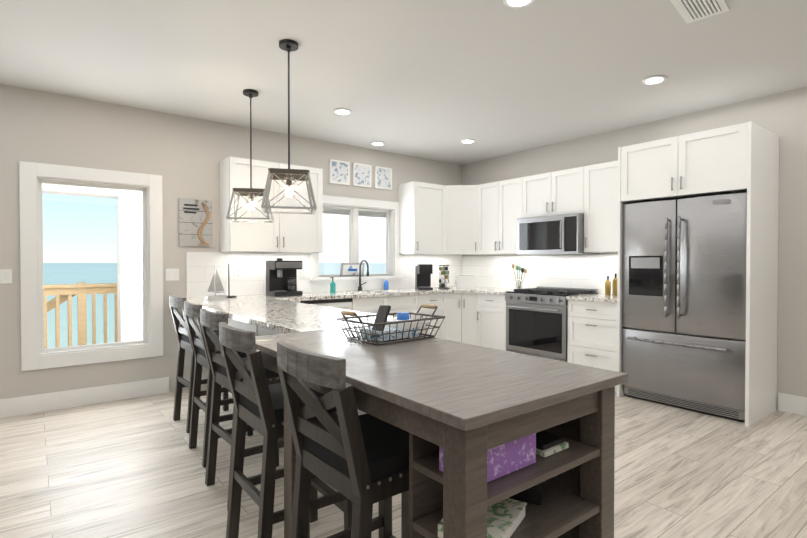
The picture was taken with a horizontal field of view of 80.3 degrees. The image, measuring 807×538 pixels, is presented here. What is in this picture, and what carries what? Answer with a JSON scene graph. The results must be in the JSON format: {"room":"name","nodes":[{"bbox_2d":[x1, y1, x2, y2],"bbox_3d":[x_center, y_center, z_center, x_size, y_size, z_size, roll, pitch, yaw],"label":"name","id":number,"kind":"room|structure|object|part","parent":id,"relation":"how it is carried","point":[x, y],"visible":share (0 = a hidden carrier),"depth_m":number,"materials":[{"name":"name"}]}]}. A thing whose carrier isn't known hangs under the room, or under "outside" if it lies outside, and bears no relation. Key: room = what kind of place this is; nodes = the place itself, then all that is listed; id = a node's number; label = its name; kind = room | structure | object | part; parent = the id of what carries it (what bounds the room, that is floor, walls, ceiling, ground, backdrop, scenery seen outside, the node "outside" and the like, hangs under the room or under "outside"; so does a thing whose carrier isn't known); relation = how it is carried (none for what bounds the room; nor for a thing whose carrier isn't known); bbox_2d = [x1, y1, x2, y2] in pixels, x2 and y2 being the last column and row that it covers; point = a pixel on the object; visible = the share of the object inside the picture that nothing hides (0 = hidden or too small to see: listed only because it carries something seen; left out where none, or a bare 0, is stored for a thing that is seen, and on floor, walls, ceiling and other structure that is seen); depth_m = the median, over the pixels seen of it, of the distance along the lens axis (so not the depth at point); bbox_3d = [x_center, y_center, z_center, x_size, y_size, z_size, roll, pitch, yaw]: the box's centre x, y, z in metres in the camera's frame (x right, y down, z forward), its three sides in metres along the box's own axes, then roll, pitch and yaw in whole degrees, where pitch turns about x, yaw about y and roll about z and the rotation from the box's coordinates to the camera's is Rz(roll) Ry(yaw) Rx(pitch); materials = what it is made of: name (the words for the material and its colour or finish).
{"room":"kitchen","nodes":[
{"label":"kitchen","id":0,"kind":"room"},
{"bbox_2d":[0,84,461,398],"bbox_3d":[-2.038,-0.153,4.813,7.200,2.660,0.150,-1,1,-38],"label":"wall","id":1,"kind":"structure","parent":0,"point":[183,156],"depth_m":4.41,"materials":[{"name":"grey paint"}]},
{"bbox_2d":[0,269,11,283],"bbox_3d":[-3.180,0.059,3.825,0.075,0.115,0.009,-1,1,-38],"label":"light switch","id":2,"kind":"object","parent":1,"relation":"attached to","point":[5,276],"visible":1,"depth_m":3.82,"materials":[{"name":"white plastic"}]},
{"bbox_2d":[0,377,168,417],"bbox_3d":[-3.521,1.118,3.569,3.250,0.150,0.019,-1,1,-38],"label":"baseboard","id":3,"kind":"structure","parent":1,"relation":"attached to","point":[51,401],"depth_m":4.13,"materials":[{"name":"white wood"}]},
{"bbox_2d":[19,161,162,370],"bbox_3d":[-2.727,-0.026,4.243,1.050,1.703,0.137,-1,1,-38],"label":"window","id":4,"kind":"structure","parent":1,"relation":"in","point":[35,354],"depth_m":4.16,"materials":[{"name":"white wood"}]},
{"bbox_2d":[165,269,178,280],"bbox_3d":[-2.213,0.054,4.576,0.120,0.115,0.009,-1,1,-38],"label":"light switch","id":5,"kind":"object","parent":1,"relation":"attached to","point":[171,274],"visible":1,"depth_m":4.57,"materials":[{"name":"white plastic"}]},
{"bbox_2d":[179,198,211,246],"bbox_3d":[-2.031,-0.452,4.685,0.308,0.460,0.050,-1,1,-38],"label":"sign","id":6,"kind":"object","parent":1,"relation":"attached to","point":[195,222],"visible":1,"depth_m":4.68,"materials":[{"name":"grey wood"}]},
{"bbox_2d":[234,268,241,278],"bbox_3d":[-1.715,0.047,4.950,0.075,0.115,0.008,-1,1,-38],"label":"outlet","id":7,"kind":"object","parent":1,"relation":"attached to","point":[238,273],"depth_m":4.95,"materials":[{"name":"white plastic"}]},
{"bbox_2d":[219,156,322,252],"bbox_3d":[-1.369,-0.631,5.019,0.998,0.910,0.325,-1,1,-38],"label":"upper cabinet","id":8,"kind":"object","parent":1,"relation":"attached to","point":[289,233],"depth_m":4.83,"materials":[{"name":"white wood"}]},
{"bbox_2d":[300,268,306,277],"bbox_3d":[-1.130,0.041,5.404,0.075,0.115,0.008,-1,1,-38],"label":"outlet","id":9,"kind":"object","parent":1,"relation":"attached to","point":[303,272],"depth_m":5.40,"materials":[{"name":"white plastic"}]},
{"bbox_2d":[329,159,349,184],"bbox_3d":[-0.760,-1.147,5.676,0.263,0.275,0.029,-1,1,-38],"label":"artwork","id":10,"kind":"object","parent":1,"relation":"attached to","point":[339,172],"visible":0.96,"depth_m":5.66,"materials":[{"name":"white paper"}]},
{"bbox_2d":[340,263,364,276],"bbox_3d":[-0.641,0.010,5.877,0.330,0.170,0.094,-1,1,-38],"label":"sign","id":11,"kind":"object","parent":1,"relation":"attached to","point":[349,269],"depth_m":5.84,"materials":[{"name":"grey"}]},
{"bbox_2d":[309,195,402,280],"bbox_3d":[-0.579,-0.368,5.891,1.330,0.992,0.170,-1,1,-38],"label":"window","id":12,"kind":"structure","parent":1,"relation":"in","point":[355,206],"depth_m":5.95,"materials":[{"name":"white wood"}]},
{"bbox_2d":[352,163,371,187],"bbox_3d":[-0.509,-1.150,5.871,0.262,0.275,0.029,-1,1,-38],"label":"artwork","id":13,"kind":"object","parent":1,"relation":"attached to","point":[361,175],"visible":0.98,"depth_m":5.86,"materials":[{"name":"white paper"}]},
{"bbox_2d":[374,166,391,189],"bbox_3d":[-0.258,-1.152,6.066,0.258,0.275,0.029,-1,1,-38],"label":"artwork","id":14,"kind":"object","parent":1,"relation":"attached to","point":[382,177],"visible":1,"depth_m":6.04,"materials":[{"name":"white paper"}]},
{"bbox_2d":[398,181,446,254],"bbox_3d":[0.248,-0.648,6.275,0.549,0.911,0.327,-1,1,-38],"label":"upper cabinet","id":15,"kind":"object","parent":1,"relation":"attached to","point":[437,219],"depth_m":6.13,"materials":[{"name":"white wood"}]},
{"bbox_2d":[0,387,806,537],"bbox_3d":[0.645,1.271,1.375,7.500,0.100,8.900,-1,1,-38],"label":"floor","id":16,"kind":"structure","parent":0,"point":[130,468],"depth_m":2.77,"materials":[{"name":"beige wood"}]},
{"bbox_2d":[169,295,231,432],"bbox_3d":[-1.542,0.699,3.733,0.487,0.987,0.411,-1,1,-38],"label":"stool","id":17,"kind":"object","parent":16,"relation":"on","point":[181,329],"visible":0.38,"depth_m":3.68,"materials":[{"name":"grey wood"}]},
{"bbox_2d":[184,301,252,466],"bbox_3d":[-1.170,0.706,3.156,0.487,0.987,0.411,-1,1,-38],"label":"stool","id":18,"kind":"object","parent":16,"relation":"on","point":[191,311],"visible":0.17,"depth_m":3.07,"materials":[{"name":"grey wood"}]},
{"bbox_2d":[200,309,283,509],"bbox_3d":[-0.836,0.713,2.635,0.485,0.987,0.407,-1,1,-38],"label":"stool","id":19,"kind":"object","parent":16,"relation":"on","point":[209,320],"visible":0.29,"depth_m":2.61,"materials":[{"name":"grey wood"}]},
{"bbox_2d":[230,300,281,331],"bbox_3d":[-1.222,0.752,4.223,0.350,0.866,0.581,-1,1,-38],"label":"base cabinet","id":20,"kind":"object","parent":16,"relation":"on","point":[242,313],"depth_m":3.79,"materials":[{"name":"white"}]},
{"bbox_2d":[203,267,226,298],"bbox_3d":[-1.780,0.129,4.516,0.070,0.300,0.200,1,1,35],"label":"decor","id":21,"kind":"object","parent":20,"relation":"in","point":[218,286],"visible":1,"depth_m":4.51,"materials":[{"name":"grey wood"}]},
{"bbox_2d":[250,296,301,303],"bbox_3d":[-1.334,0.743,4.882,0.321,0.866,0.618,-1,1,-38],"label":"base cabinet","id":22,"kind":"object","parent":16,"relation":"on","point":[285,299],"depth_m":4.61,"materials":[{"name":"white"}]},
{"bbox_2d":[227,264,235,297],"bbox_3d":[-1.714,0.112,4.693,0.140,0.330,0.140,-1,1,-38],"label":"towel holder","id":23,"kind":"object","parent":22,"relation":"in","point":[228,296],"visible":0.75,"depth_m":4.69,"materials":[{"name":"black"}]},
{"bbox_2d":[266,258,302,296],"bbox_3d":[-1.237,0.081,4.959,0.300,0.385,0.245,-1,1,-38],"label":"coffee maker","id":24,"kind":"object","parent":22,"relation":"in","point":[281,277],"visible":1,"depth_m":4.91,"materials":[{"name":"black plastic"}]},
{"bbox_2d":[219,322,352,537],"bbox_3d":[-0.500,0.721,2.023,0.485,0.987,0.407,-1,1,-38],"label":"stool","id":25,"kind":"object","parent":16,"relation":"on","point":[258,400],"visible":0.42,"depth_m":1.90,"materials":[{"name":"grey wood"}]},
{"bbox_2d":[254,304,325,335],"bbox_3d":[-0.871,0.757,3.770,0.350,0.866,0.576,-1,1,-38],"label":"countertop","id":26,"kind":"structure","parent":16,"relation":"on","point":[272,320],"depth_m":3.32,"materials":[{"name":"white stone"}]},
{"bbox_2d":[286,308,357,332],"bbox_3d":[-0.520,0.763,3.318,0.350,0.866,0.571,-1,1,-38],"label":"countertop","id":27,"kind":"structure","parent":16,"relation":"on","point":[295,321],"depth_m":2.86,"materials":[{"name":"white stone"}]},
{"bbox_2d":[300,298,351,309],"bbox_3d":[-0.954,0.740,5.142,0.594,0.864,0.638,-1,1,-38],"label":"dishwasher","id":28,"kind":"object","parent":16,"relation":"on","point":[346,303],"visible":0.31,"depth_m":4.96,"materials":[{"name":"white metal"}]},
{"bbox_2d":[277,341,408,537],"bbox_3d":[-0.119,0.727,1.533,0.485,0.987,0.407,-1,1,-38],"label":"stool","id":29,"kind":"object","parent":16,"relation":"on","point":[361,462],"visible":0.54,"depth_m":1.39,"materials":[{"name":"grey wood"}]},
{"bbox_2d":[322,279,389,295],"bbox_3d":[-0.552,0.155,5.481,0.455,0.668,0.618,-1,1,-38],"label":"backsplash","id":30,"kind":"structure","parent":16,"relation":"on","point":[373,287],"depth_m":5.76,"materials":[{"name":"white tile"}]},
{"bbox_2d":[330,277,335,292],"bbox_3d":[-0.803,0.180,5.428,0.064,0.175,0.064,-1,1,-38],"label":"soap bottle","id":31,"kind":"object","parent":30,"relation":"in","point":[332,287],"visible":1,"depth_m":5.41,"materials":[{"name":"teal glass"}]},
{"bbox_2d":[358,260,368,290],"bbox_3d":[-0.449,0.075,5.744,0.118,0.376,0.211,-1,1,-38],"label":"faucet","id":32,"kind":"object","parent":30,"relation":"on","point":[360,284],"visible":1,"depth_m":5.77,"materials":[{"name":"black metal"}]},
{"bbox_2d":[384,278,388,289],"bbox_3d":[-0.217,0.185,6.027,0.060,0.150,0.060,-1,1,-38],"label":"dish soap","id":33,"kind":"object","parent":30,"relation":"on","point":[386,284],"visible":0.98,"depth_m":6.00,"materials":[{"name":"blue plastic"}]},
{"bbox_2d":[322,316,433,414],"bbox_3d":[-0.170,0.769,2.868,0.350,0.866,0.571,-1,1,-38],"label":"base cabinet","id":34,"kind":"object","parent":16,"relation":"on","point":[326,324],"depth_m":2.71,"materials":[{"name":"white wood"}]},
{"bbox_2d":[322,288,507,350],"bbox_3d":[0.377,0.732,5.751,2.245,0.866,1.344,-1,1,-38],"label":"base cabinet","id":35,"kind":"object","parent":16,"relation":"on","point":[477,316],"depth_m":5.78,"materials":[{"name":"white wood"}]},
{"bbox_2d":[438,265,449,288],"bbox_3d":[0.533,0.102,6.299,0.150,0.310,0.150,-1,1,-38],"label":"pod carousel","id":36,"kind":"object","parent":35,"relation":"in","point":[443,281],"visible":1,"depth_m":6.25,"materials":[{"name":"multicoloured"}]},
{"bbox_2d":[456,275,475,288],"bbox_3d":[0.824,0.170,6.313,0.265,0.172,0.160,0,1,8],"label":"toaster","id":37,"kind":"object","parent":35,"relation":"on","point":[465,281],"visible":1,"depth_m":6.24,"materials":[{"name":"white plastic"}]},
{"bbox_2d":[511,263,526,288],"bbox_3d":[1.419,0.096,5.852,0.174,0.333,0.150,-1,1,-38],"label":"utensil crock","id":38,"kind":"object","parent":35,"relation":"on","point":[519,268],"visible":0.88,"depth_m":5.84,"materials":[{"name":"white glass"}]},
{"bbox_2d":[255,325,627,537],"bbox_3d":[-0.026,0.756,1.711,0.660,0.920,1.345,-1,1,-38],"label":"dining table","id":39,"kind":"object","parent":16,"relation":"on","point":[465,406],"visible":0.69,"depth_m":1.29,"materials":[{"name":"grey wood"}]},
{"bbox_2d":[336,304,444,344],"bbox_3d":[-0.050,0.219,2.012,0.458,0.144,0.260,-1,1,-41],"label":"wire basket","id":40,"kind":"object","parent":39,"relation":"on","point":[384,328],"visible":1,"depth_m":1.95,"materials":[{"name":"grey metal"}]},
{"bbox_2d":[438,498,526,537],"bbox_3d":[0.208,0.648,1.236,0.156,0.034,0.216,0,1,32],"label":"box","id":41,"kind":"object","parent":39,"relation":"in","point":[505,517],"visible":0.54,"depth_m":1.21,"materials":[{"name":"cardboard"}]},
{"bbox_2d":[439,433,535,481],"bbox_3d":[0.218,0.435,1.222,0.230,0.139,0.120,-1,1,-38],"label":"box","id":42,"kind":"object","parent":39,"relation":"on","point":[510,457],"visible":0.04,"depth_m":1.19,"materials":[{"name":"purple cardboard"}]},
{"bbox_2d":[536,431,568,456],"bbox_3d":[0.372,0.489,1.374,0.110,0.027,0.160,-1,1,-38],"label":"book","id":43,"kind":"object","parent":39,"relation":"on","point":[548,444],"visible":0.43,"depth_m":1.32,"materials":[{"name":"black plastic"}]},
{"bbox_2d":[505,286,597,361],"bbox_3d":[1.636,0.695,5.370,0.668,0.950,0.787,-1,1,-38],"label":"range","id":44,"kind":"object","parent":16,"relation":"on","point":[537,322],"visible":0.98,"depth_m":5.17,"materials":[{"name":"silver metal"}]},
{"bbox_2d":[566,296,616,391],"bbox_3d":[2.092,0.743,4.868,0.618,0.866,0.554,-1,1,-38],"label":"base cabinet","id":45,"kind":"object","parent":16,"relation":"on","point":[592,324],"depth_m":4.67,"materials":[{"name":"white wood"}]},
{"bbox_2d":[622,192,746,421],"bbox_3d":[2.519,0.297,4.184,0.719,1.775,0.972,-1,1,-38],"label":"fridge","id":46,"kind":"object","parent":16,"relation":"on","point":[714,410],"depth_m":3.95,"materials":[{"name":"silver metal"}]},
{"bbox_3d":[2.265,0.043,3.999,0.094,1.181,0.797,-1,1,-38],"label":"fridge handle","id":47,"kind":"part","parent":46,"relation":"part of","materials":[{"name":"silver metal"}]},
{"bbox_3d":[2.321,0.247,4.030,0.065,1.670,0.972,-1,1,-38],"label":"fridge door","id":48,"kind":"part","parent":46,"relation":"part of","materials":[{"name":"silver metal"}]},
{"bbox_2d":[617,121,778,426],"bbox_3d":[2.546,0.034,4.201,0.706,2.300,1.033,-1,1,-38],"label":"cabinet","id":49,"kind":"object","parent":16,"relation":"on","point":[740,158],"visible":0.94,"depth_m":3.85,"materials":[{"name":"white wood"}]},
{"bbox_2d":[0,0,806,164],"bbox_3d":[0.645,-1.489,1.339,7.500,0.100,8.900,-1,1,-38],"label":"ceiling","id":50,"kind":"structure","parent":0,"point":[438,80],"depth_m":3.39,"materials":[{"name":"white paint"}]},
{"bbox_2d":[226,89,273,222],"bbox_3d":[-1.269,-0.937,3.975,0.337,1.070,0.337,0,1,-9],"label":"pendant light","id":51,"kind":"object","parent":50,"relation":"hanging from","point":[251,193],"visible":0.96,"depth_m":3.96,"materials":[{"name":"brown metal"}]},
{"bbox_2d":[261,39,316,213],"bbox_3d":[-0.744,-0.918,3.104,0.337,1.085,0.337,0,1,-14],"label":"pendant light","id":52,"kind":"object","parent":50,"relation":"hanging from","point":[289,175],"visible":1,"depth_m":3.09,"materials":[{"name":"brown metal"}]},
{"bbox_2d":[333,108,351,114],"bbox_3d":[-0.571,-1.472,4.472,0.170,0.014,0.170,-1,1,-38],"label":"recessed light","id":53,"kind":"object","parent":50,"relation":"in","point":[341,111],"visible":0.96,"depth_m":4.45,"materials":[{"name":"white plastic"}]},
{"bbox_2d":[370,141,384,145],"bbox_3d":[-0.307,-1.487,5.665,0.170,0.014,0.170,-1,1,-38],"label":"recessed light","id":54,"kind":"object","parent":50,"relation":"in","point":[377,143],"visible":1,"depth_m":5.64,"materials":[{"name":"white plastic"}]},
{"bbox_2d":[461,139,474,142],"bbox_3d":[0.749,-1.486,5.560,0.170,0.014,0.170,-1,1,-38],"label":"recessed light","id":55,"kind":"object","parent":50,"relation":"in","point":[468,141],"visible":0.98,"depth_m":5.54,"materials":[{"name":"white"}]},
{"bbox_2d":[503,0,534,7],"bbox_3d":[0.621,-1.448,2.562,0.170,0.014,0.170,-1,1,-38],"label":"recessed light","id":56,"kind":"object","parent":50,"relation":"in","point":[516,3],"visible":0.96,"depth_m":2.60,"materials":[{"name":"white plastic"}]},
{"bbox_2d":[642,75,666,84],"bbox_3d":[1.940,-1.462,3.700,0.170,0.014,0.170,-1,1,-38],"label":"recessed light","id":57,"kind":"object","parent":50,"relation":"in","point":[654,79],"visible":1,"depth_m":3.67,"materials":[{"name":"white"}]},
{"bbox_2d":[670,0,728,23],"bbox_3d":[1.585,-1.446,2.576,0.210,0.018,0.470,1,1,44],"label":"ceiling vent","id":58,"kind":"object","parent":50,"relation":"in","point":[689,11],"visible":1,"depth_m":2.65,"materials":[{"name":"white metal"}]},
{"bbox_2d":[390,255,421,295],"bbox_3d":[-0.193,0.151,5.760,0.454,0.668,0.618,-1,1,-38],"label":"backsplash","id":59,"kind":"structure","parent":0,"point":[408,262],"depth_m":6.31,"materials":[{"name":"white tile"}]},
{"bbox_2d":[422,255,449,291],"bbox_3d":[0.167,0.147,6.040,0.458,0.668,0.618,-1,1,-38],"label":"backsplash","id":60,"kind":"structure","parent":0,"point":[436,260],"depth_m":6.63,"materials":[{"name":"white tile"}]},
{"bbox_2d":[415,264,432,289],"bbox_3d":[0.250,0.099,6.097,0.180,0.320,0.355,0,1,-9],"label":"coffee maker","id":61,"kind":"object","parent":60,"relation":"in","point":[423,272],"visible":1,"depth_m":6.03,"materials":[{"name":"black plastic"}]},
{"bbox_2d":[447,185,478,254],"bbox_3d":[0.769,-0.647,6.292,0.321,0.908,0.321,-1,1,-38],"label":"upper cabinet","id":62,"kind":"object","parent":0,"relation":"attached to","point":[462,200],"depth_m":6.29,"materials":[{"name":"white wood"}]},
{"bbox_2d":[474,256,505,291],"bbox_3d":[1.289,0.149,5.895,0.617,0.668,0.466,-1,1,-38],"label":"backsplash","id":63,"kind":"structure","parent":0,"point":[490,271],"depth_m":6.49,"materials":[{"name":"white tile"}]},
{"bbox_2d":[509,481,545,504],"bbox_3d":[0.366,0.622,1.408,0.098,0.080,0.116,0,1,24],"label":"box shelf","id":64,"kind":"object","parent":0,"point":[534,494],"visible":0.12,"depth_m":1.35,"materials":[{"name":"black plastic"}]},
{"bbox_2d":[506,255,565,301],"bbox_3d":[1.677,0.156,5.395,0.617,0.668,0.800,-1,1,-38],"label":"backsplash","id":65,"kind":"structure","parent":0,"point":[542,270],"depth_m":5.91,"materials":[{"name":"white tile"}]},
{"bbox_2d":[566,254,616,299],"bbox_3d":[2.092,0.162,4.860,0.617,0.668,0.555,-1,1,-38],"label":"backsplash","id":66,"kind":"structure","parent":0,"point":[582,271],"depth_m":5.32,"materials":[{"name":"white tile"}]},
{"bbox_2d":[605,276,610,294],"bbox_3d":[2.147,0.173,5.020,0.058,0.200,0.058,1,1,37],"label":"oil bottle","id":67,"kind":"object","parent":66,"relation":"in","point":[608,287],"depth_m":5.00,"materials":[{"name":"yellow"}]},
{"bbox_2d":[612,273,616,295],"bbox_3d":[2.184,0.159,4.923,0.058,0.230,0.058,1,1,37],"label":"oil bottle","id":68,"kind":"object","parent":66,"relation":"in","point":[614,283],"depth_m":4.90,"materials":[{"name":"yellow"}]},
{"bbox_2d":[462,87,806,409],"bbox_3d":[3.502,-0.139,3.670,0.150,2.660,8.750,-1,1,-38],"label":"wall","id":69,"kind":"structure","parent":0,"point":[783,115],"depth_m":4.00,"materials":[{"name":"grey paint"}]},
{"bbox_2d":[479,181,498,254],"bbox_3d":[1.211,-0.647,6.221,0.327,0.911,0.361,-1,1,-38],"label":"upper cabinet","id":70,"kind":"object","parent":69,"relation":"attached to","point":[489,192],"depth_m":6.12,"materials":[{"name":"white wood"}]},
{"bbox_2d":[499,178,518,254],"bbox_3d":[1.432,-0.643,5.936,0.327,0.911,0.361,-1,1,-38],"label":"upper cabinet","id":71,"kind":"object","parent":69,"relation":"attached to","point":[508,189],"depth_m":5.87,"materials":[{"name":"white wood"}]},
{"bbox_2d":[519,167,594,252],"bbox_3d":[1.789,-0.638,5.476,0.327,0.911,0.806,-1,1,-38],"label":"upper cabinet","id":72,"kind":"object","parent":69,"relation":"attached to","point":[557,192],"depth_m":5.36,"materials":[{"name":"white wood"}]},
{"bbox_2d":[517,213,598,254],"bbox_3d":[1.729,-0.380,5.433,0.456,0.428,0.800,-1,1,-38],"label":"microwave","id":73,"kind":"object","parent":72,"relation":"attached to","point":[561,234],"visible":0.96,"depth_m":5.26,"materials":[{"name":"silver metal"}]},
{"bbox_2d":[583,160,617,252],"bbox_3d":[2.206,-0.631,4.939,0.327,0.911,0.556,-1,1,-38],"label":"upper cabinet","id":74,"kind":"object","parent":69,"relation":"attached to","point":[600,181],"depth_m":4.91,"materials":[{"name":"white wood"}]},
{"bbox_2d":[613,268,616,278],"bbox_3d":[2.276,0.045,5.103,0.008,0.115,0.075,-1,1,-38],"label":"outlet","id":75,"kind":"object","parent":69,"relation":"attached to","point":[614,269],"depth_m":5.12,"materials":[{"name":"white plastic"}]},
{"bbox_2d":[778,393,806,415],"bbox_3d":[4.632,1.136,2.095,0.015,0.150,4.850,-1,1,-38],"label":"baseboard","id":76,"kind":"structure","parent":69,"relation":"attached to","point":[794,404],"depth_m":3.93,"materials":[{"name":"white wood"}]},
{"label":"outside","id":77,"kind":"structure","parent":0,"visible":0},
{"bbox_2d":[42,193,385,347],"bbox_3d":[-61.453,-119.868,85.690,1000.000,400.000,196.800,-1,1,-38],"label":"sky","id":78,"kind":"structure","parent":77,"point":[96,222],"depth_m":169.47,"materials":[{"name":"white"}]},
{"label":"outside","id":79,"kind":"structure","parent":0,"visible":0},
{"bbox_2d":[42,183,385,348],"bbox_3d":[-2.561,0.404,6.065,9.500,4.287,2.440,-1,1,-38],"label":"deck","id":80,"kind":"object","parent":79,"point":[130,229],"depth_m":5.69,"materials":[{"name":"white wood"}]}
]}

